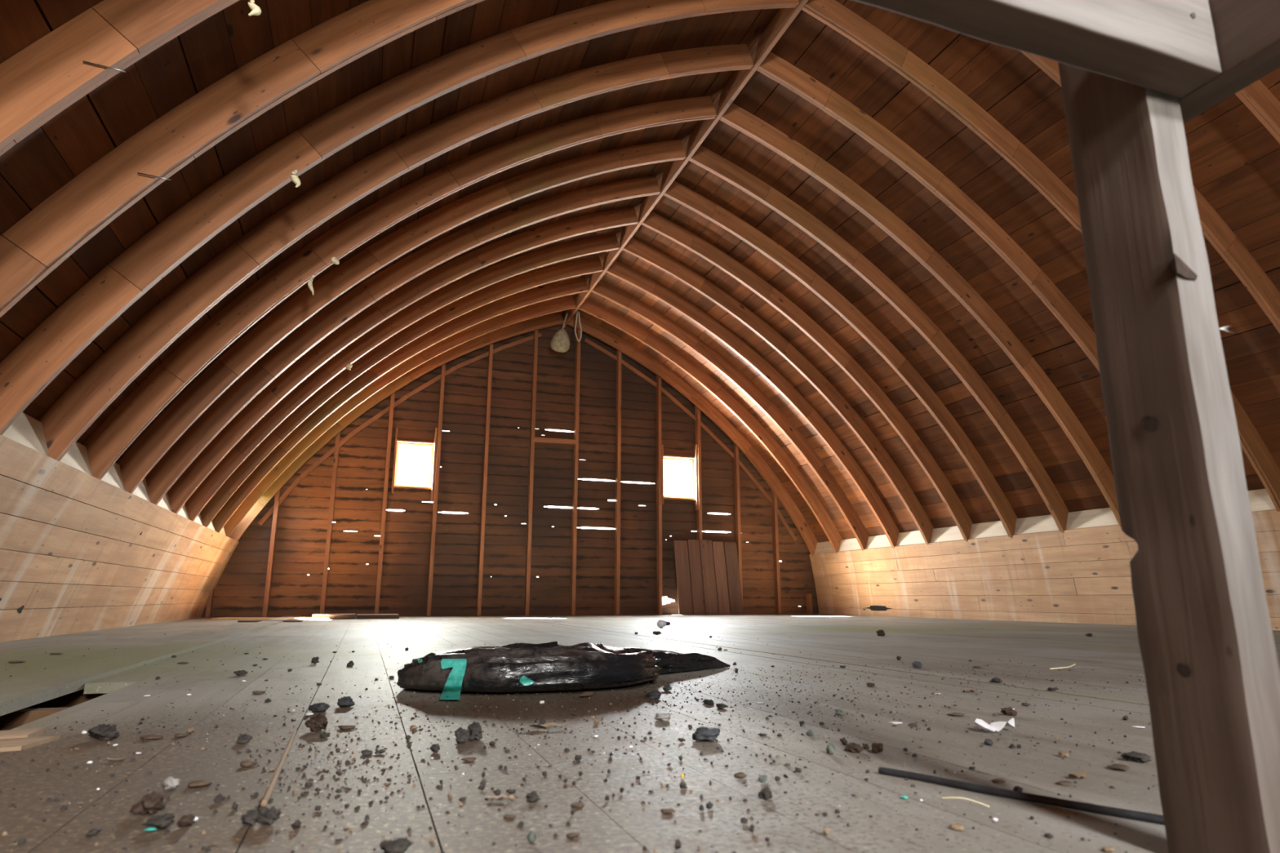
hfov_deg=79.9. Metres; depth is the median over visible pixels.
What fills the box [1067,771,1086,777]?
chip
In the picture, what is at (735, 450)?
stud
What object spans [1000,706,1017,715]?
clod
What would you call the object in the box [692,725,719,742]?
stone
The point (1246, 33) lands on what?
beam
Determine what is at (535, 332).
stud
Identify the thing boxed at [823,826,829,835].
chip
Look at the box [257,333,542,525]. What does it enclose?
rafter
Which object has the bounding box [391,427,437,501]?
window
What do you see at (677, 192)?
rafter
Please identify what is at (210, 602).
stud
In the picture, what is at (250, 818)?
clod
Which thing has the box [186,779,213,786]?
chip
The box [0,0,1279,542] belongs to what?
ceiling
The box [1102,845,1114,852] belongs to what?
chip
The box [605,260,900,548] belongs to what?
rafter
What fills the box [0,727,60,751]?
board
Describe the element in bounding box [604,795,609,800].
crumb
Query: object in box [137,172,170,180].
nail
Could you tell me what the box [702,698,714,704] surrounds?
clod
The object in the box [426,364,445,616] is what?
stud
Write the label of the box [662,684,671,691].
stone
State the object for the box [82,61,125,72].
nail
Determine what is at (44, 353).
rafter
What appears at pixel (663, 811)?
chip
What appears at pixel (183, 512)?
board
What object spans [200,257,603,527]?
rafter
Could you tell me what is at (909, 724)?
chip
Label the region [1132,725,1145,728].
flake
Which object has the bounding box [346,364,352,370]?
husk
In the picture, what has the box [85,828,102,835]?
crumb
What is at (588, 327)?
rafter
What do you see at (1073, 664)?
twig
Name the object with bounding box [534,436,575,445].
header board
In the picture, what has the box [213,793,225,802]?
crumb
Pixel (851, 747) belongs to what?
clod
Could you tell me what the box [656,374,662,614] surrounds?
stud
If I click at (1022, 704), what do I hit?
crumb
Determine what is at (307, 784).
dirt
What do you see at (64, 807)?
crumb
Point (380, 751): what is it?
crumb
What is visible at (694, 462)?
window
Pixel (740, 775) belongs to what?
chip
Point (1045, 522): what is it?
board
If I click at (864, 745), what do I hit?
crumb
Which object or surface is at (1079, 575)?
wall
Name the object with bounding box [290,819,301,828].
crumb
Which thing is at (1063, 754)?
chip
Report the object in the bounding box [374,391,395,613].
stud
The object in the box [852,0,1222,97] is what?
cross beam
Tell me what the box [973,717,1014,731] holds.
scrap
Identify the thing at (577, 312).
rope
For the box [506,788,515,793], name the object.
crumb
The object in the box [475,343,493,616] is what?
stud
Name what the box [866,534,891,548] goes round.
board
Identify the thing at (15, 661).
chip
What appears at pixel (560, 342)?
nest
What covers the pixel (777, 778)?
crumb
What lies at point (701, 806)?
crumb
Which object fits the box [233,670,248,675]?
clod
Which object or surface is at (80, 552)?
wall
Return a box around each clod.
[87,724,119,740]
[128,791,165,814]
[141,812,174,828]
[176,814,195,826]
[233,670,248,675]
[235,733,253,743]
[240,809,260,826]
[256,805,281,825]
[305,713,328,731]
[311,656,319,664]
[346,660,354,666]
[379,836,413,852]
[454,727,470,743]
[466,720,482,740]
[525,790,541,802]
[653,631,661,635]
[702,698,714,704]
[715,702,727,708]
[758,786,772,799]
[840,737,847,745]
[844,742,864,752]
[866,682,875,686]
[871,742,883,753]
[875,629,884,635]
[989,676,1002,683]
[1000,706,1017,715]
[1046,687,1058,690]
[1120,751,1151,763]
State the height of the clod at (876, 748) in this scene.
0.014 m
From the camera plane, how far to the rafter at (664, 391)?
10.95 m
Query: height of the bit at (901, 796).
0.003 m
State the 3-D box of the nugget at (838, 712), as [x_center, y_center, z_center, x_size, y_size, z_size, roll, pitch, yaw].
[0.381,0.544,1.455,0.017,0.010,0.021,-1,-13,4]
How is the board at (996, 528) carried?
on the wall at (1079, 575)
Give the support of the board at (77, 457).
on the wall at (80, 552)
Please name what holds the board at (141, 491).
on the wall at (80, 552)
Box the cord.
[878,766,1165,824]
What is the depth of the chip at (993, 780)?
0.92 m
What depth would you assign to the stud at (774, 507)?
10.87 m
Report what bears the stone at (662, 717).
on the floor at (73, 686)
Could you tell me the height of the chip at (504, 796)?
0.003 m
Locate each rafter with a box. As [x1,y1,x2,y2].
[0,0,239,155]
[0,0,484,317]
[0,0,799,435]
[38,44,753,461]
[83,96,716,479]
[116,139,685,493]
[144,175,660,505]
[167,206,638,514]
[185,233,619,521]
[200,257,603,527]
[213,277,588,533]
[223,295,576,537]
[229,311,564,541]
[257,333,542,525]
[567,314,817,555]
[578,298,842,553]
[584,337,796,541]
[591,280,869,551]
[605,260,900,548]
[622,237,934,545]
[641,211,973,542]
[663,181,1017,538]
[688,145,1069,533]
[719,102,1121,527]
[756,51,1102,375]
[801,0,1279,511]
[1019,50,1279,333]
[1235,80,1279,143]
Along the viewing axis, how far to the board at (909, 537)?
9.11 m
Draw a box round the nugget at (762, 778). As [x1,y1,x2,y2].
[758,773,767,782]
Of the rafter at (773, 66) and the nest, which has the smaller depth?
the rafter at (773, 66)
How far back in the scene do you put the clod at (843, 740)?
1.15 m
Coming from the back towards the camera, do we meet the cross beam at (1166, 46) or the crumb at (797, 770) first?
the crumb at (797, 770)
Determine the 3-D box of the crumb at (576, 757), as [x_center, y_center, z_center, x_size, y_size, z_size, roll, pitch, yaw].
[-0.085,0.453,1.045,0.010,0.007,0.008,3,-13,-13]
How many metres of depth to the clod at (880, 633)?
4.53 m
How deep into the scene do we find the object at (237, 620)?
6.81 m
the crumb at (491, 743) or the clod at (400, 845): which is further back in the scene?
the crumb at (491, 743)
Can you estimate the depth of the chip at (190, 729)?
1.25 m
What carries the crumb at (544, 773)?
on the floor at (73, 686)
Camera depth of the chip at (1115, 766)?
0.99 m
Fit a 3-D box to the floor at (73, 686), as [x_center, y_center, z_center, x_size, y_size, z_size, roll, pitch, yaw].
[0.925,1.220,4.192,8.350,0.132,12.099,5,-13,-19]
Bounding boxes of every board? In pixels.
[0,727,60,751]
[2,412,48,456]
[60,441,93,475]
[101,462,125,490]
[132,478,151,502]
[157,492,172,511]
[177,503,189,519]
[193,513,203,525]
[207,520,215,531]
[219,527,225,535]
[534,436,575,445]
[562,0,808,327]
[814,541,834,553]
[838,537,861,551]
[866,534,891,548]
[896,530,924,546]
[930,525,964,542]
[969,520,1008,538]
[1013,514,1058,534]
[1066,507,1118,529]
[1246,488,1275,511]
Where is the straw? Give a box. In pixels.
[941,796,989,807]
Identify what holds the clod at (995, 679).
on the floor at (73, 686)
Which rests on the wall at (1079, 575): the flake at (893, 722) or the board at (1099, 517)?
the board at (1099, 517)
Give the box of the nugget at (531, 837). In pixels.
[526,830,536,842]
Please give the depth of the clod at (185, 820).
0.74 m
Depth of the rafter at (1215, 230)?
4.79 m
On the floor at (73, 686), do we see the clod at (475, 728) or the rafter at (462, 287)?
the clod at (475, 728)
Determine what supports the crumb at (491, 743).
on the floor at (73, 686)
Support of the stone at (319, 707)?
on the floor at (73, 686)
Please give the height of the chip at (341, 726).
0.006 m
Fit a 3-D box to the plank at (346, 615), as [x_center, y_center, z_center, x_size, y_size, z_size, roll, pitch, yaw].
[-3.216,1.999,8.045,0.420,0.045,0.670,5,-13,-19]
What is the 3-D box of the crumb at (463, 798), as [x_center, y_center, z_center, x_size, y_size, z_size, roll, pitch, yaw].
[-0.194,0.407,0.835,0.008,0.003,0.008,-7,-14,29]
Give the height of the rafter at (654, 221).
3.239 m
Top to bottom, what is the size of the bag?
0.108 m
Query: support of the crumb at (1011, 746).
on the floor at (73, 686)
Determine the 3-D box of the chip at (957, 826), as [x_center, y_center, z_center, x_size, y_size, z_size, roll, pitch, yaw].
[0.306,0.386,0.737,0.014,0.004,0.015,-8,-15,33]
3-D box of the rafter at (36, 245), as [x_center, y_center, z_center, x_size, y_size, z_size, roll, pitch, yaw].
[-0.622,-1.508,3.324,3.857,3.239,0.046,5,-13,-19]
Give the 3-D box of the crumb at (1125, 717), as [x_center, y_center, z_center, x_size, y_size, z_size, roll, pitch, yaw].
[0.890,0.534,1.400,0.010,0.008,0.010,8,-15,-31]
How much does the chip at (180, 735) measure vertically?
0.005 m
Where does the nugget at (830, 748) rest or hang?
on the floor at (73, 686)
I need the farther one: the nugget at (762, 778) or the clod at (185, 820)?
the nugget at (762, 778)
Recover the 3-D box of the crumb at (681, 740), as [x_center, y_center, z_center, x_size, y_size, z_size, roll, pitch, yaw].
[0.064,0.484,1.179,0.012,0.006,0.011,-4,-13,18]
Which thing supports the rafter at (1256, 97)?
attached to the ceiling
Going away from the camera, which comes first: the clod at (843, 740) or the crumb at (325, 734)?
the clod at (843, 740)
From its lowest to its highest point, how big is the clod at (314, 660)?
0.025 m
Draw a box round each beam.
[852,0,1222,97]
[1178,0,1279,124]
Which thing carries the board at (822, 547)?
on the wall at (1079, 575)
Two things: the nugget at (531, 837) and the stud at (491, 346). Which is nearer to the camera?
the nugget at (531, 837)
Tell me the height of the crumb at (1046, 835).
0.003 m
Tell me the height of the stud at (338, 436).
2.271 m
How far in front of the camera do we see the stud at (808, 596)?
10.89 m
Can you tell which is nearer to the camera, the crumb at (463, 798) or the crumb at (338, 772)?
the crumb at (463, 798)
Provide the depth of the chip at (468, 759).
1.04 m
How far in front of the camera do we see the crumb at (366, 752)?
1.08 m
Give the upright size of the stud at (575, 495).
3.910 m
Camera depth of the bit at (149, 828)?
0.72 m
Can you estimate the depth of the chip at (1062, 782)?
0.91 m
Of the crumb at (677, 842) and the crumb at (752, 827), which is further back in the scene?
the crumb at (752, 827)
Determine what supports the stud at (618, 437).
attached to the wall at (300, 548)
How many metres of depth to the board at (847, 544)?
10.24 m
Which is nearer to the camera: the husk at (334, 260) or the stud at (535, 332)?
the husk at (334, 260)
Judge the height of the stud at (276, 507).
1.560 m
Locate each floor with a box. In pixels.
[0,613,1279,852]
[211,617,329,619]
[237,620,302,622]
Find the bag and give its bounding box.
[396,641,730,699]
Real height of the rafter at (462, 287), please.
3.238 m
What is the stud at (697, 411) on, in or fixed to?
attached to the wall at (300, 548)
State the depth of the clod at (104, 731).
1.18 m
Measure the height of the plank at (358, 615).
0.040 m
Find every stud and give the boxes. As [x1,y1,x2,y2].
[204,589,214,617]
[262,488,280,617]
[320,431,340,613]
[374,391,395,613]
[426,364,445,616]
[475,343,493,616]
[524,329,537,615]
[569,328,580,615]
[614,349,621,615]
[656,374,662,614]
[694,404,702,581]
[733,442,742,602]
[770,488,781,613]
[805,593,813,613]
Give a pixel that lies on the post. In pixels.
(1199, 585)
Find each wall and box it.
[0,435,239,642]
[202,324,818,617]
[809,509,1279,630]
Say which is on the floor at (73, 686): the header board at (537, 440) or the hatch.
the hatch
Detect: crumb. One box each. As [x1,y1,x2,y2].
[60,804,67,809]
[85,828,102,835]
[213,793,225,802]
[231,803,238,809]
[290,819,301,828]
[315,805,321,810]
[320,731,329,737]
[334,788,342,793]
[335,770,342,775]
[360,749,373,755]
[374,749,386,754]
[429,743,439,752]
[458,796,466,800]
[477,785,484,790]
[488,741,496,745]
[493,788,501,795]
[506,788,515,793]
[539,716,545,724]
[542,771,546,776]
[574,755,581,759]
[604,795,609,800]
[674,838,681,849]
[678,737,685,742]
[680,782,687,788]
[698,804,703,811]
[706,800,712,808]
[740,817,747,823]
[750,823,754,831]
[757,733,767,736]
[774,776,780,781]
[795,767,801,773]
[862,742,869,748]
[1008,743,1016,748]
[1021,702,1030,706]
[1044,832,1053,838]
[1122,715,1128,719]
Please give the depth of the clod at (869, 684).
1.92 m
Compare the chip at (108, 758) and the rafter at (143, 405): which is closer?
the chip at (108, 758)
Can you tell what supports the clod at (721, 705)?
on the floor at (73, 686)
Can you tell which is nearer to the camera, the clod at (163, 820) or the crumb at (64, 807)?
the clod at (163, 820)
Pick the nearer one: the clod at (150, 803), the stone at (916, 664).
the clod at (150, 803)
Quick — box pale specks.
[56,662,1142,845]
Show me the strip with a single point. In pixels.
(549, 724)
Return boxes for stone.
[162,776,179,790]
[307,702,329,711]
[337,696,355,706]
[645,690,661,698]
[654,712,670,721]
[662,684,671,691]
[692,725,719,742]
[911,661,921,668]
[983,738,993,745]
[1013,786,1022,791]
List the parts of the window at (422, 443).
sash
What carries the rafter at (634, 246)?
attached to the ceiling
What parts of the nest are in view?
nest stem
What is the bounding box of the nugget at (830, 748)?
[826,742,835,754]
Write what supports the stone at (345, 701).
on the floor at (73, 686)
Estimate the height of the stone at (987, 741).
0.009 m
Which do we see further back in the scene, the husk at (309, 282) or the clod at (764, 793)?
the husk at (309, 282)
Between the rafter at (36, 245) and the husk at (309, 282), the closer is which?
the rafter at (36, 245)
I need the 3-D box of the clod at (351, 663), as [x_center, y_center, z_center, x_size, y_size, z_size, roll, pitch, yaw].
[-0.935,0.764,2.464,0.024,0.018,0.030,6,-14,-25]
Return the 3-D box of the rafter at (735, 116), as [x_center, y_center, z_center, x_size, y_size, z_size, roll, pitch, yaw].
[2.445,-0.839,6.274,3.857,3.239,0.046,5,-13,-19]
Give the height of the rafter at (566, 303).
3.239 m
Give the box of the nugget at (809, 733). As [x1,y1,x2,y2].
[806,729,813,736]
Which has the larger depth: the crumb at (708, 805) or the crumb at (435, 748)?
the crumb at (435, 748)
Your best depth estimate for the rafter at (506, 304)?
8.32 m
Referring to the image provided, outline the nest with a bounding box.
[550,312,569,352]
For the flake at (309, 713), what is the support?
on the floor at (73, 686)
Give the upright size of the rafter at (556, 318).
3.239 m
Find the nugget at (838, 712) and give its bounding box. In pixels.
[834,708,844,715]
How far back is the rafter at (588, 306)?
10.33 m
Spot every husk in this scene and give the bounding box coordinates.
[248,0,261,16]
[290,169,301,187]
[307,275,314,295]
[330,257,339,264]
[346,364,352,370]
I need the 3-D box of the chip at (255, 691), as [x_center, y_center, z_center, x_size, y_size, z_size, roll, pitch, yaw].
[-0.879,0.613,1.761,0.030,0.006,0.028,-9,-16,36]
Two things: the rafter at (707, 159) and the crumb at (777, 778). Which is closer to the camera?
the crumb at (777, 778)
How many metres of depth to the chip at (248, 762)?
1.00 m
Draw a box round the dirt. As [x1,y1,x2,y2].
[0,615,1154,852]
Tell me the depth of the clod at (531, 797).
0.83 m
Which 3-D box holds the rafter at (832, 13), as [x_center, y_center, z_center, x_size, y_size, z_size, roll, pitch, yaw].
[2.853,-1.091,5.153,3.857,3.239,0.046,5,-13,-19]
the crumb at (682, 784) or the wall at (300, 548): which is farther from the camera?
the wall at (300, 548)
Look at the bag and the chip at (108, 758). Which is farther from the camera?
the bag
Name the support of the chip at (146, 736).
on the floor at (73, 686)
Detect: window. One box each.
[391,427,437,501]
[662,444,697,511]
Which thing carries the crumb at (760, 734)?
on the floor at (73, 686)
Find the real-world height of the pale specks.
0.003 m
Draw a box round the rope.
[574,311,582,342]
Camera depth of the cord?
0.83 m
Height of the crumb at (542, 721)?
0.013 m
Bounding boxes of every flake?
[304,711,313,715]
[888,721,902,724]
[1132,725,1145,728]
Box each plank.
[311,613,355,619]
[356,613,399,618]
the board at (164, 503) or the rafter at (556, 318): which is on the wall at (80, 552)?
the board at (164, 503)
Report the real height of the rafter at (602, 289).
3.239 m
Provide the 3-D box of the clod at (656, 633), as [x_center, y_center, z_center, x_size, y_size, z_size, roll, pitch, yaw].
[0.100,1.247,4.616,0.054,0.022,0.046,-12,-17,43]
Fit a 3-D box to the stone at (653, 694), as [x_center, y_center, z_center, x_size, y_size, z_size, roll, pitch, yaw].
[0.029,0.591,1.684,0.035,0.018,0.029,3,-13,-14]
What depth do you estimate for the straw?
0.82 m
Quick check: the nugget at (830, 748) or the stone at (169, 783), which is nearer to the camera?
the stone at (169, 783)
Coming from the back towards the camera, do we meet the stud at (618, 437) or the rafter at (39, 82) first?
the stud at (618, 437)
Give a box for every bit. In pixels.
[144,826,156,831]
[900,795,907,798]
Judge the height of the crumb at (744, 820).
0.005 m
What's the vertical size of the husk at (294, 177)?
0.090 m
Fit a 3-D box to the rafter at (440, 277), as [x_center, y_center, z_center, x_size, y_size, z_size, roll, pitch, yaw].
[-1.842,-0.754,6.691,3.857,3.238,0.046,5,-13,-19]
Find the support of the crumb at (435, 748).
on the floor at (73, 686)
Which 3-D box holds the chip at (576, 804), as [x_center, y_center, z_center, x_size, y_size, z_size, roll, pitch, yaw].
[-0.067,0.403,0.815,0.018,0.003,0.015,8,-15,-32]
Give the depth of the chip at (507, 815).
0.77 m
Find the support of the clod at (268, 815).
on the floor at (73, 686)
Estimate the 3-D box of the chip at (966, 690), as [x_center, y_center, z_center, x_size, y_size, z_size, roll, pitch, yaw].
[0.785,0.625,1.811,0.044,0.006,0.021,5,-13,-19]
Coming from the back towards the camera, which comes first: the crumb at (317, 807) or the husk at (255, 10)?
the husk at (255, 10)
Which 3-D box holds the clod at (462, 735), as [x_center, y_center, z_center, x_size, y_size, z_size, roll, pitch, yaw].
[-0.272,0.472,1.171,0.023,0.023,0.025,4,-13,-16]
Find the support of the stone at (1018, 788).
on the floor at (73, 686)
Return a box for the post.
[1057,62,1279,852]
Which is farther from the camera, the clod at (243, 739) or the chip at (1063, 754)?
the clod at (243, 739)
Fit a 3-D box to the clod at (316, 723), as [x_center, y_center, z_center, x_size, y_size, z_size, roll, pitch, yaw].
[-0.540,0.494,1.278,0.037,0.027,0.038,1,-13,-6]
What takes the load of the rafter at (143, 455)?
attached to the ceiling
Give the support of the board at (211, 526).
on the wall at (80, 552)
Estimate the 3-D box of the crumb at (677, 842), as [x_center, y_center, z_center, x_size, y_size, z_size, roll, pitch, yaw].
[0.034,0.368,0.674,0.006,0.009,0.005,1,-13,-3]
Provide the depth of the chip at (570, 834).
0.71 m
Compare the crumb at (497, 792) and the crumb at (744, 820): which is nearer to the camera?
the crumb at (744, 820)
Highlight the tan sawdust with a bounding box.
[1,661,1155,852]
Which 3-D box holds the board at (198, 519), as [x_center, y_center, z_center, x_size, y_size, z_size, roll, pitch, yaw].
[-3.862,0.773,6.612,0.083,0.192,0.560,5,-13,-19]
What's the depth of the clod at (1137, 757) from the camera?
1.04 m
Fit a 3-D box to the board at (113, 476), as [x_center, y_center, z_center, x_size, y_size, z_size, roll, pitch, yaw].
[-3.049,0.271,4.367,0.083,0.192,0.560,5,-13,-19]
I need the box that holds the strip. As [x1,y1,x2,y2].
[512,722,569,728]
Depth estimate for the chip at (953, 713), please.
1.45 m
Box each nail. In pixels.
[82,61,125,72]
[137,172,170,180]
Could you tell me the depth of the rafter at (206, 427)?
5.91 m
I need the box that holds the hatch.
[673,539,743,614]
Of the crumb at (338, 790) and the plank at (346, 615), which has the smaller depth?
the crumb at (338, 790)
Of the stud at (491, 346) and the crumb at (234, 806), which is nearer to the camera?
the crumb at (234, 806)
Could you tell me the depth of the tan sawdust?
1.07 m
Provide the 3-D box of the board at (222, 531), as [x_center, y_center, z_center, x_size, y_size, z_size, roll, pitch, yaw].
[-4.269,1.025,7.735,0.083,0.192,0.560,5,-13,-19]
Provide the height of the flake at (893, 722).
0.002 m
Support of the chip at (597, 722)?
on the floor at (73, 686)
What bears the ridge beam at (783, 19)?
attached to the ceiling
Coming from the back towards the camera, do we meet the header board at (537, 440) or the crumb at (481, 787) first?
the header board at (537, 440)
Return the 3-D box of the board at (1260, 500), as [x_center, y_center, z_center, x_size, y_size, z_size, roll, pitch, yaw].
[4.460,0.582,5.692,0.083,0.192,0.560,5,-13,-19]
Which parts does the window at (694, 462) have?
sash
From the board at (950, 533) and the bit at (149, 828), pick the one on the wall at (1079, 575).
the board at (950, 533)
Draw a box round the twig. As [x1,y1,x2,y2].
[1049,663,1075,669]
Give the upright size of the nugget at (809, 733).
0.010 m
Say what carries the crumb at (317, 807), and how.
on the floor at (73, 686)
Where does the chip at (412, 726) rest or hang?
on the floor at (73, 686)
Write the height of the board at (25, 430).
0.192 m
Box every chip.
[8,660,24,662]
[106,757,124,760]
[139,734,163,739]
[174,733,186,737]
[186,727,194,733]
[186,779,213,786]
[240,760,257,766]
[252,690,265,693]
[337,724,355,729]
[409,724,417,729]
[461,757,476,761]
[484,794,510,799]
[502,813,516,818]
[566,832,579,836]
[570,801,584,807]
[593,719,599,724]
[660,808,675,813]
[733,772,746,777]
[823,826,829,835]
[908,723,917,725]
[946,711,964,715]
[947,822,964,830]
[964,688,977,691]
[991,778,1005,782]
[1055,780,1072,785]
[1057,750,1069,757]
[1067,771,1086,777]
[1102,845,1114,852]
[1106,763,1129,770]
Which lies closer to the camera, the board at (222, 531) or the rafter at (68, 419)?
the rafter at (68, 419)
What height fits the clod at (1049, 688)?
0.007 m
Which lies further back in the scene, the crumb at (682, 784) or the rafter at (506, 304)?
the rafter at (506, 304)

